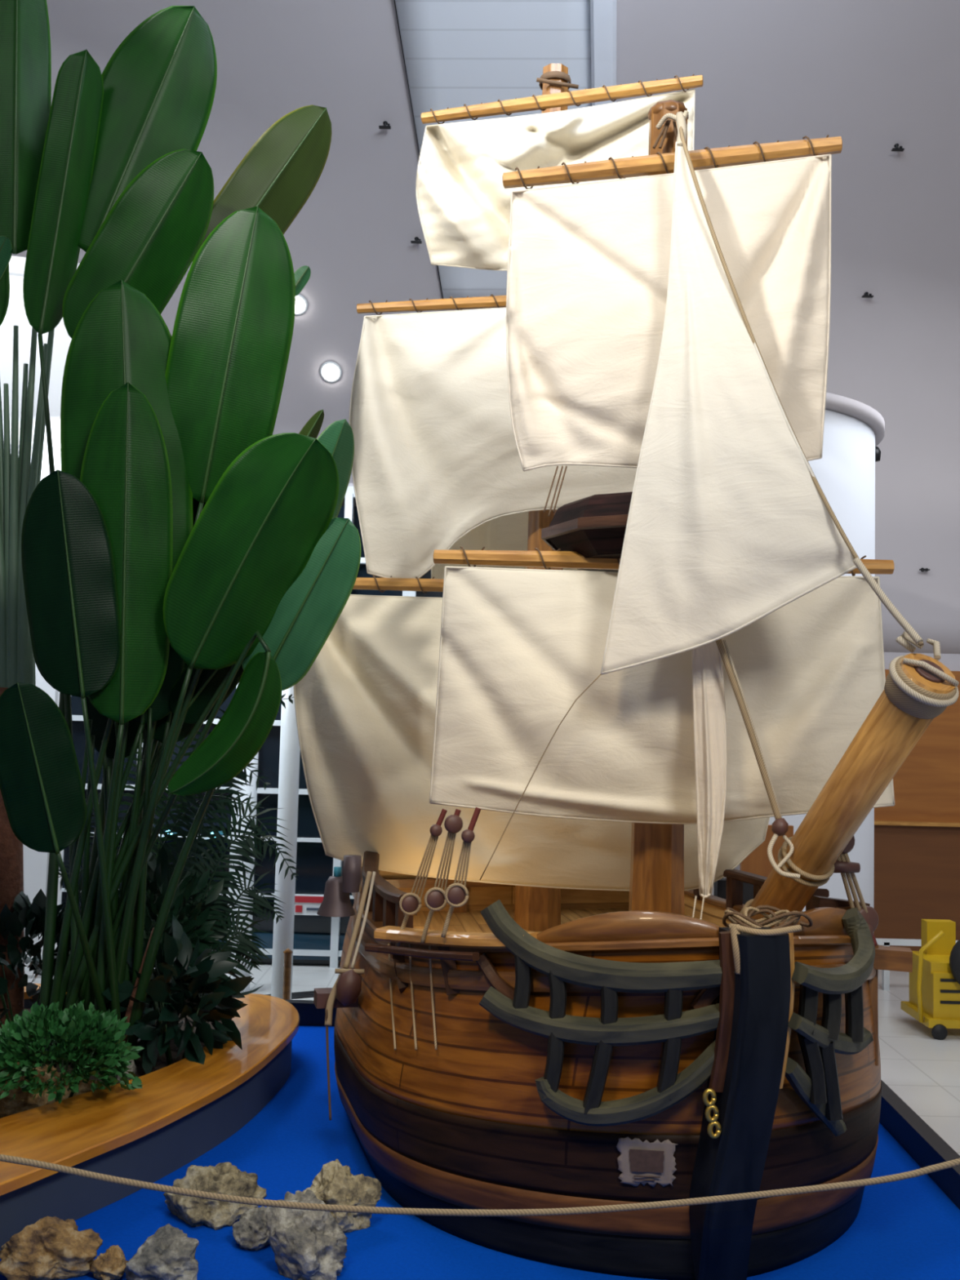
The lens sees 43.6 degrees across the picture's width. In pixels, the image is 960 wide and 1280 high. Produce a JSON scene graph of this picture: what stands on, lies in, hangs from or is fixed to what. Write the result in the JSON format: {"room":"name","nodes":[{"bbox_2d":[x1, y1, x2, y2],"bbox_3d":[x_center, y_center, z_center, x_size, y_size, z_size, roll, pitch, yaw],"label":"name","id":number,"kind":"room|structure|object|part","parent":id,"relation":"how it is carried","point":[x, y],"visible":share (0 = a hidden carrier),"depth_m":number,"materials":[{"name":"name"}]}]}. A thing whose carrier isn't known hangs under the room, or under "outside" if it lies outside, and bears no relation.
{"room":"museum","nodes":[
{"label":"museum","id":0,"kind":"room"},
{"bbox_2d":[0,255,79,983],"bbox_3d":[-4.837,-0.201,9.326,3.200,5.900,0.120,2,-4,-14],"label":"wall panel","id":1,"kind":"object","parent":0,"point":[36,863],"depth_m":9.68,"materials":[{"name":"white paint"}]},
{"bbox_2d":[341,483,356,506],"bbox_3d":[-3.166,-1.393,11.864,7.600,0.120,1.500,1,-4,0],"label":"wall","id":2,"kind":"structure","parent":0,"point":[349,484],"depth_m":11.37,"materials":[{"name":"paint"}]},
{"bbox_2d":[0,1025,959,1279],"bbox_3d":[-1.811,2.420,4.271,8.500,0.150,7.850,1,-4,0],"label":"carpet","id":3,"kind":"object","parent":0,"point":[907,1228],"visible":0.22,"depth_m":4.98,"materials":[{"name":"carpet"}]},
{"bbox_2d":[0,1216,102,1279],"bbox_3d":[-1.610,2.271,4.506,0.375,0.189,0.277,1,-4,0],"label":"rock","id":4,"kind":"object","parent":3,"relation":"on","point":[50,1248],"visible":1,"depth_m":4.43,"materials":[{"name":"brown stone"}]},
{"bbox_2d":[89,1244,128,1279],"bbox_3d":[-1.381,2.318,4.476,0.141,0.103,0.129,1,-4,0],"label":"rock","id":5,"kind":"object","parent":3,"relation":"on","point":[110,1264],"visible":1,"depth_m":4.44,"materials":[{"name":"brown stone"}]},
{"bbox_2d":[0,983,299,1250],"bbox_3d":[-2.169,2.346,6.679,2.551,0.300,4.504,4,-4,-31],"label":"planter","id":6,"kind":"object","parent":3,"relation":"on","point":[184,1108],"visible":0.79,"depth_m":5.43,"materials":[{"name":"brown wood"}]},
{"bbox_2d":[0,1008,222,1118],"bbox_3d":[-2.853,2.239,6.229,2.807,0.020,2.877,1,-4,0],"label":"soil","id":7,"kind":"object","parent":6,"relation":"in","point":[161,1063],"visible":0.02,"depth_m":6.56,"materials":[{"name":"brown soil"}]},
{"bbox_2d":[0,0,54,1028],"bbox_3d":[-2.932,-0.938,7.074,0.770,6.467,0.529,1,-4,0],"label":"palm","id":8,"kind":"object","parent":7,"relation":"on","point":[25,55],"visible":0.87,"depth_m":7.00,"materials":[{"name":"green plant"}]},
{"bbox_2d":[0,1052,60,1117],"bbox_3d":[-2.205,2.091,5.702,0.433,0.316,0.331,-1,-5,37],"label":"rock","id":9,"kind":"object","parent":7,"relation":"on","point":[24,1101],"visible":0.23,"depth_m":5.57,"materials":[{"name":"stone"}]},
{"bbox_2d":[0,888,80,1023],"bbox_3d":[-2.570,1.853,6.811,1.108,0.885,0.809,1,-4,0],"label":"shrub","id":10,"kind":"object","parent":7,"relation":"on","point":[28,916],"visible":0.46,"depth_m":6.70,"materials":[{"name":"green plant"}]},
{"bbox_2d":[0,999,145,1103],"bbox_3d":[-1.987,1.962,5.637,0.766,0.544,0.675,-1,-4,29],"label":"leafy shrub","id":11,"kind":"object","parent":7,"relation":"on","point":[59,1032],"visible":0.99,"depth_m":5.51,"materials":[{"name":"green plant"}]},
{"bbox_2d":[57,1071,106,1099],"bbox_3d":[-2.042,2.195,5.921,0.380,0.127,0.230,0,-4,18],"label":"rock","id":12,"kind":"object","parent":7,"relation":"on","point":[83,1087],"visible":0.14,"depth_m":5.87,"materials":[{"name":"brown stone"}]},
{"bbox_2d":[115,1059,136,1080],"bbox_3d":[-1.840,2.185,6.220,0.107,0.196,0.098,1,-4,0],"label":"rock","id":13,"kind":"object","parent":7,"relation":"on","point":[132,1065],"visible":0.12,"depth_m":6.21,"materials":[{"name":"grey stone"}]},
{"bbox_2d":[58,723,204,916],"bbox_3d":[-2.202,1.272,7.425,0.993,1.993,0.252,1,-4,0],"label":"palm","id":14,"kind":"object","parent":7,"relation":"on","point":[164,797],"visible":0.07,"depth_m":7.44,"materials":[{"name":"green plant"}]},
{"bbox_2d":[118,845,231,1010],"bbox_3d":[-1.832,1.750,6.895,0.771,1.138,0.651,1,-4,0],"label":"leafy plant","id":15,"kind":"object","parent":7,"relation":"on","point":[157,888],"visible":0.33,"depth_m":6.86,"materials":[{"name":"green plant"}]},
{"bbox_2d":[0,5,360,1070],"bbox_3d":[-1.596,-0.701,6.417,1.843,5.999,1.154,2,-4,-13],"label":"leaf plant","id":16,"kind":"object","parent":7,"relation":"on","point":[182,552],"visible":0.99,"depth_m":6.32,"materials":[{"name":"green plant"}]},
{"bbox_2d":[102,915,262,1074],"bbox_3d":[-1.652,1.910,6.489,0.887,0.793,0.803,1,-4,0],"label":"shrub","id":17,"kind":"object","parent":7,"relation":"on","point":[217,1002],"visible":0.87,"depth_m":6.37,"materials":[{"name":"green plant"}]},
{"bbox_2d":[120,693,298,1024],"bbox_3d":[-1.643,1.310,7.152,1.136,2.058,0.412,1,-4,0],"label":"palm","id":18,"kind":"object","parent":7,"relation":"on","point":[244,944],"visible":0.4,"depth_m":7.11,"materials":[{"name":"green plant"}]},
{"bbox_2d":[124,1223,199,1279],"bbox_3d":[-1.169,2.278,4.444,0.277,0.188,0.228,1,-4,0],"label":"rock","id":19,"kind":"object","parent":3,"relation":"on","point":[168,1254],"visible":1,"depth_m":4.38,"materials":[{"name":"grey stone"}]},
{"bbox_2d":[163,1161,266,1230],"bbox_3d":[-1.123,2.308,5.040,0.333,0.211,0.314,-2,-5,42],"label":"rock","id":20,"kind":"object","parent":3,"relation":"on","point":[224,1178],"visible":0.88,"depth_m":4.96,"materials":[{"name":"beige stone"}]},
{"bbox_2d":[231,1205,270,1250],"bbox_3d":[-0.885,2.335,4.794,0.201,0.136,0.190,1,-4,0],"label":"rock","id":21,"kind":"object","parent":3,"relation":"on","point":[251,1232],"visible":0.87,"depth_m":4.73,"materials":[{"name":"grey stone"}]},
{"bbox_2d":[265,1189,347,1279],"bbox_3d":[-0.661,2.251,4.565,0.316,0.285,0.244,0,-4,21],"label":"rock","id":22,"kind":"object","parent":3,"relation":"on","point":[305,1244],"visible":0.92,"depth_m":4.50,"materials":[{"name":"grey stone"}]},
{"bbox_2d":[302,1159,382,1233],"bbox_3d":[-0.595,2.292,4.975,0.372,0.260,0.263,1,-4,0],"label":"rock","id":23,"kind":"object","parent":3,"relation":"on","point":[335,1184],"visible":0.61,"depth_m":4.94,"materials":[{"name":"beige stone"}]},
{"bbox_2d":[283,999,959,1209],"bbox_3d":[-0.097,2.512,6.130,11.632,0.300,5.124,-2,-5,43],"label":"platform","id":24,"kind":"object","parent":3,"relation":"attached to","point":[924,1145],"visible":0.05,"depth_m":5.97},
{"bbox_2d":[293,63,959,1279],"bbox_3d":[0.354,-0.574,6.217,3.158,6.198,3.864,1,-4,0],"label":"ship","id":25,"kind":"object","parent":3,"relation":"on","point":[646,645],"visible":0.98,"depth_m":5.26,"materials":[{"name":"beige fabric"}]},
{"bbox_2d":[316,866,355,916],"bbox_3d":[-0.742,1.300,6.226,0.200,0.240,0.200,1,-4,0],"label":"bell","id":26,"kind":"object","parent":25,"relation":"hanging from","point":[335,902],"visible":0.9,"depth_m":6.17,"materials":[{"name":"brown metal"}]},
{"bbox_3d":[-0.740,1.205,6.232,0.037,0.050,0.037,0,-4,22],"label":"bell crown","id":27,"kind":"part","parent":26,"relation":"part of","materials":[{"name":"teal metal"}]},
{"bbox_3d":[-0.553,1.221,6.485,0.170,0.145,2.093,2,-4,-10],"label":"rail","id":28,"kind":"part","parent":25,"relation":"part of","materials":[{"name":"brown wood"}]},
{"bbox_3d":[-0.336,1.270,5.259,0.069,0.171,0.036,3,-4,-23],"label":"chain plate","id":29,"kind":"part","parent":25,"relation":"part of","materials":[{"name":"beige wicker"}]},
{"bbox_3d":[-0.213,1.182,5.008,0.068,0.163,0.036,3,-4,-24],"label":"chain plate","id":30,"kind":"part","parent":25,"relation":"part of","materials":[{"name":"beige wicker"}]},
{"bbox_3d":[-0.122,1.129,4.879,0.067,0.160,0.035,3,-4,-24],"label":"chain plate","id":31,"kind":"part","parent":25,"relation":"part of","materials":[{"name":"beige wicker"}]},
{"bbox_3d":[-0.130,1.514,7.410,0.090,0.400,0.060,2,-4,-15],"label":"bulkhead post","id":32,"kind":"part","parent":25,"relation":"part of","materials":[{"name":"brown wood"}]},
{"bbox_3d":[0.163,1.305,4.649,0.070,0.255,0.074,1,-4,0],"label":"rail post","id":33,"kind":"part","parent":25,"relation":"part of","materials":[{"name":"grey wood"}]},
{"bbox_3d":[0.274,1.605,4.546,0.088,0.254,0.079,1,-4,0],"label":"rail post","id":34,"kind":"part","parent":25,"relation":"part of","materials":[{"name":"grey wood"}]},
{"bbox_3d":[0.291,1.350,4.564,0.074,0.221,0.075,1,-4,0],"label":"rail post","id":35,"kind":"part","parent":25,"relation":"part of","materials":[{"name":"grey wood"}]},
{"bbox_3d":[0.441,1.620,4.482,0.115,0.303,0.096,1,-4,0],"label":"rail post","id":36,"kind":"part","parent":25,"relation":"part of","materials":[{"name":"grey wood"}]},
{"bbox_3d":[0.466,1.418,4.511,0.997,0.193,0.153,0,-4,17],"label":"head rail","id":37,"kind":"part","parent":25,"relation":"part of","materials":[{"name":"paint"}]},
{"bbox_3d":[0.467,1.163,4.526,1.011,0.290,0.164,0,-4,19],"label":"head rail","id":38,"kind":"part","parent":25,"relation":"part of","materials":[{"name":"paint"}]},
{"bbox_3d":[0.480,1.358,4.481,0.068,0.199,0.074,1,-4,0],"label":"rail post","id":39,"kind":"part","parent":25,"relation":"part of","materials":[{"name":"grey wood"}]},
{"bbox_3d":[0.564,1.637,4.463,0.729,0.351,0.091,1,-4,11],"label":"head rail","id":40,"kind":"part","parent":25,"relation":"part of","materials":[{"name":"paint"}]},
{"bbox_2d":[616,1137,677,1186],"bbox_3d":[0.628,1.968,4.520,0.230,0.189,0.029,1,-4,6],"label":"paper notice","id":41,"kind":"object","parent":25,"relation":"attached to","point":[639,1162],"visible":1,"depth_m":4.52,"materials":[{"name":"grey paper"}]},
{"bbox_2d":[629,1149,664,1173],"bbox_3d":[0.626,1.959,4.511,0.130,0.085,0.009,1,-4,6],"label":"picture","id":42,"kind":"object","parent":41,"relation":"attached to","point":[641,1161],"depth_m":4.51},
{"bbox_3d":[0.697,1.563,4.430,0.089,0.254,0.091,1,-4,0],"label":"rail post","id":43,"kind":"part","parent":25,"relation":"part of","materials":[{"name":"grey wood"}]},
{"bbox_3d":[0.712,1.332,4.425,0.064,0.183,0.083,1,-4,0],"label":"rail post","id":44,"kind":"part","parent":25,"relation":"part of","materials":[{"name":"grey wood"}]},
{"bbox_3d":[0.929,1.754,4.551,0.257,1.352,0.597,2,-4,-15],"label":"stem post","id":45,"kind":"part","parent":25,"relation":"part of","materials":[{"name":"wood"}]},
{"bbox_2d":[739,824,793,877],"bbox_3d":[1.878,2.026,7.906,0.400,1.605,0.200,1,-4,0],"label":"wooden board","id":46,"kind":"object","parent":25,"relation":"part of","point":[757,862],"visible":0.1,"depth_m":7.90,"materials":[{"name":"brown wood"}]},
{"bbox_3d":[1.395,1.304,7.006,0.170,0.145,2.093,3,-4,-20],"label":"rail","id":47,"kind":"part","parent":25,"relation":"part of","materials":[{"name":"brown wood"}]},
{"bbox_3d":[1.230,1.376,4.509,0.081,0.201,0.087,1,-4,0],"label":"rail post","id":48,"kind":"part","parent":25,"relation":"part of","materials":[{"name":"grey wood"}]},
{"bbox_3d":[1.256,1.613,4.541,0.113,0.272,0.103,1,-4,0],"label":"rail post","id":49,"kind":"part","parent":25,"relation":"part of","materials":[{"name":"grey wood"}]},
{"bbox_3d":[1.278,1.750,4.590,0.075,0.364,0.434,-2,-5,45],"label":"head rail","id":50,"kind":"part","parent":25,"relation":"part of","materials":[{"name":"paint"}]},
{"bbox_3d":[1.345,1.502,4.605,0.569,0.223,0.078,5,-5,-44],"label":"head rail","id":51,"kind":"part","parent":25,"relation":"part of","materials":[{"name":"paint"}]},
{"bbox_3d":[1.339,1.680,4.606,0.114,0.317,0.119,1,-4,0],"label":"rail post","id":52,"kind":"part","parent":25,"relation":"part of","materials":[{"name":"grey wood"}]},
{"bbox_3d":[1.342,1.422,4.594,0.081,0.216,0.102,1,-4,0],"label":"rail post","id":53,"kind":"part","parent":25,"relation":"part of","materials":[{"name":"grey wood"}]},
{"bbox_3d":[1.374,1.204,4.605,0.164,0.287,0.584,-2,-5,38],"label":"head rail","id":54,"kind":"part","parent":25,"relation":"part of","materials":[{"name":"paint"}]},
{"bbox_3d":[1.544,1.234,5.112,0.078,0.204,0.090,1,-4,0],"label":"knight post","id":55,"kind":"part","parent":25,"relation":"part of","materials":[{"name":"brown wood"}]},
{"bbox_3d":[1.466,1.446,4.705,0.065,0.242,0.086,1,-4,0],"label":"rail post","id":56,"kind":"part","parent":25,"relation":"part of","materials":[{"name":"grey wood"}]},
{"bbox_3d":[-1.744,1.714,2.990,0.280,1.092,0.280,1,-4,0],"label":"barrier post","id":57,"kind":"object","parent":3,"relation":"on","visible":0},
{"bbox_2d":[0,1154,959,1216],"bbox_3d":[0.001,1.294,3.021,3.470,0.307,0.017,1,-4,0],"label":"rope","id":58,"kind":"object","parent":57,"relation":"hanging from","point":[859,1183],"visible":1,"depth_m":3.01,"materials":[{"name":"beige fabric"}]},
{"bbox_2d":[11,0,959,653],"bbox_3d":[0.090,-3.591,5.766,18.000,6.314,14.030,1,-4,0],"label":"ceiling","id":59,"kind":"structure","parent":0,"point":[876,76],"depth_m":10.40,"materials":[{"name":"paint"}]},
{"bbox_2d":[294,293,307,315],"bbox_3d":[-1.766,-3.229,11.547,0.220,0.169,0.163,1,-4,0],"label":"ceiling spotlight","id":60,"kind":"object","parent":59,"relation":"attached to","point":[300,304],"visible":0.56,"depth_m":11.51,"materials":[{"name":"white"}]},
{"bbox_2d":[320,361,342,382],"bbox_3d":[-1.483,-2.664,11.928,0.220,0.188,0.145,1,-4,0],"label":"ceiling spotlight","id":61,"kind":"object","parent":59,"relation":"attached to","point":[331,372],"visible":1,"depth_m":11.89,"materials":[{"name":"white"}]},
{"bbox_2d":[378,120,391,128],"bbox_3d":[-0.807,-4.397,10.229,0.100,0.094,0.086,1,-4,0],"label":"sprinkler","id":62,"kind":"object","parent":59,"relation":"attached to","point":[385,123],"visible":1,"depth_m":10.21,"materials":[{"name":"black metal"}]},
{"bbox_2d":[410,236,422,244],"bbox_3d":[-0.585,-3.699,11.078,0.100,0.090,0.095,1,-4,0],"label":"sprinkler","id":63,"kind":"object","parent":59,"relation":"attached to","point":[416,238],"visible":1,"depth_m":11.05,"materials":[{"name":"black metal"}]},
{"bbox_2d":[395,0,591,298],"bbox_3d":[0.161,-4.377,9.713,1.553,2.150,3.906,1,-4,6],"label":"skylight","id":64,"kind":"object","parent":59,"relation":"attached to","point":[457,53],"visible":0.39,"depth_m":9.64,"materials":[{"name":"white glass"}]},
{"bbox_2d":[393,0,443,298],"bbox_3d":[-0.585,-4.388,9.727,0.082,2.132,3.771,1,-4,8],"label":"trim","id":65,"kind":"structure","parent":64,"relation":"attached to","point":[393,0],"depth_m":9.96,"materials":[{"name":"grey metal"}]},
{"bbox_2d":[590,0,616,106],"bbox_3d":[0.998,-4.339,9.680,0.208,2.217,3.823,1,-4,7],"label":"trim","id":66,"kind":"structure","parent":64,"relation":"attached to","point":[602,12],"depth_m":9.44,"materials":[{"name":"white paint"}]},
{"bbox_2d":[862,292,873,297],"bbox_3d":[3.665,-3.281,11.378,0.100,0.086,0.100,1,-4,0],"label":"sprinkler","id":67,"kind":"object","parent":59,"relation":"attached to","point":[867,295],"visible":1,"depth_m":11.35,"materials":[{"name":"black metal"}]},
{"bbox_2d":[891,143,904,151],"bbox_3d":[3.578,-4.236,10.303,0.100,0.094,0.086,1,-4,0],"label":"sprinkler","id":68,"kind":"object","parent":59,"relation":"attached to","point":[896,148],"visible":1,"depth_m":10.28,"materials":[{"name":"black metal"}]},
{"bbox_2d":[919,567,929,571],"bbox_3d":[4.606,-0.736,12.466,0.100,0.060,0.106,1,-4,0],"label":"sprinkler","id":69,"kind":"object","parent":59,"relation":"attached to","point":[922,569],"visible":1,"depth_m":12.43,"materials":[{"name":"black metal"}]},
{"bbox_2d":[154,963,959,1155],"bbox_3d":[-0.065,2.610,4.637,18.000,0.107,15.600,1,-4,0],"label":"floor","id":70,"kind":"structure","parent":0,"point":[922,1070],"depth_m":8.44,"materials":[{"name":"tile"}]},
{"bbox_2d":[231,752,258,992],"bbox_3d":[-1.902,1.235,9.836,0.150,3.250,0.150,1,-4,0],"label":"post","id":71,"kind":"object","parent":70,"relation":"on","point":[248,788],"visible":0.16,"depth_m":9.76,"materials":[{"name":"white metal"}]},
{"bbox_2d":[271,686,300,999],"bbox_3d":[-1.413,1.181,8.839,0.150,3.250,0.150,1,-4,0],"label":"post","id":72,"kind":"object","parent":70,"relation":"on","point":[290,749],"visible":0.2,"depth_m":8.76,"materials":[{"name":"white metal"}]},
{"bbox_2d":[282,948,293,999],"bbox_3d":[-1.378,2.495,8.551,0.200,0.591,0.200,1,-4,0],"label":"post","id":73,"kind":"object","parent":70,"relation":"on","point":[287,953],"visible":0.47,"depth_m":8.54,"materials":[{"name":"brown wood"}]},
{"bbox_2d":[713,877,753,904],"bbox_3d":[1.611,2.165,7.626,0.300,1.275,0.300,1,-4,0],"label":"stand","id":74,"kind":"object","parent":70,"relation":"on","point":[720,886],"visible":0.02,"depth_m":7.61,"materials":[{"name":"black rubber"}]},
{"bbox_2d":[875,937,957,990],"bbox_3d":[5.130,2.867,10.441,3.400,0.445,0.050,1,-4,0],"label":"guard rail","id":75,"kind":"object","parent":70,"relation":"on","point":[883,942],"visible":0.6,"depth_m":10.43,"materials":[{"name":"white metal"}]},
{"bbox_2d":[901,919,959,1039],"bbox_3d":[3.560,2.559,9.080,0.642,0.800,0.640,1,-4,0],"label":"machine","id":76,"kind":"object","parent":70,"relation":"on","point":[934,1002],"visible":1,"depth_m":8.90,"materials":[{"name":"plastic"}]},
{"bbox_3d":[3.346,2.497,8.913,0.210,0.675,0.036,1,-4,0],"label":"handle","id":77,"kind":"part","parent":76,"relation":"part of","materials":[{"name":"yellow plastic"}]},
{"bbox_3d":[3.544,2.301,9.278,0.220,0.260,0.120,1,-4,0],"label":"seat","id":78,"kind":"part","parent":76,"relation":"part of","materials":[{"name":"yellow plastic"}]},
{"bbox_2d":[711,408,875,911],"bbox_3d":[1.704,0.641,9.732,2.840,4.600,2.840,1,-4,0],"label":"column","id":79,"kind":"structure","parent":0,"point":[845,473],"depth_m":8.81,"materials":[{"name":"white paint"}]},
{"bbox_2d":[61,485,443,968],"bbox_3d":[-3.219,0.716,10.969,7.600,4.370,0.135,1,-4,0],"label":"window","id":80,"kind":"structure","parent":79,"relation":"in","point":[318,940],"depth_m":10.93,"materials":[{"name":"clear glass"}]},
{"bbox_3d":[-3.269,2.726,10.827,7.600,0.220,0.050,1,-4,0],"label":"sill","id":81,"kind":"part","parent":80,"relation":"part of","materials":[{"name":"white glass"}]},
{"bbox_2d":[294,895,323,915],"bbox_3d":[-1.490,2.377,10.739,0.400,0.170,0.024,1,-4,0],"label":"sign","id":82,"kind":"object","parent":80,"relation":"attached to","point":[304,904],"visible":0.43,"depth_m":10.73,"materials":[{"name":"plastic"}]},
{"bbox_2d":[825,392,884,446],"bbox_3d":[1.762,-1.653,9.885,2.980,0.100,2.980,1,-4,0],"label":"trim","id":83,"kind":"structure","parent":79,"relation":"attached to","point":[861,411],"depth_m":8.84,"materials":[{"name":"paint"}]},
{"bbox_2d":[875,446,880,462],"bbox_3d":[3.239,-1.526,9.879,0.120,0.120,0.120,1,-4,0],"label":"wall lamp","id":84,"kind":"object","parent":79,"relation":"attached to","point":[877,452],"visible":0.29,"depth_m":9.83,"materials":[{"name":"black metal"}]},
{"bbox_2d":[873,824,959,951],"bbox_3d":[5.938,2.568,12.226,8.000,1.300,0.100,1,-4,0],"label":"wooden counter","id":85,"kind":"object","parent":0,"point":[917,868],"depth_m":12.18,"materials":[{"name":"brown wood"}]},
{"bbox_2d":[874,820,959,826],"bbox_3d":[5.954,1.905,12.210,8.000,0.035,0.160,1,-4,0],"label":"trim","id":86,"kind":"structure","parent":85,"relation":"attached to","point":[876,822],"depth_m":12.13,"materials":[{"name":"brown wood"}]},
{"bbox_2d":[874,669,959,822],"bbox_3d":[5.974,1.124,12.363,8.000,1.550,0.100,1,-4,0],"label":"panelling","id":87,"kind":"object","parent":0,"point":[926,785],"depth_m":12.29,"materials":[{"name":"brown wood"}]},
{"bbox_2d":[884,652,959,671],"bbox_3d":[-0.039,1.548,12.430,18.000,3.063,0.061,1,-4,0],"label":"wall","id":88,"kind":"structure","parent":0,"point":[952,661],"depth_m":12.50,"materials":[{"name":"paint"}]}
]}

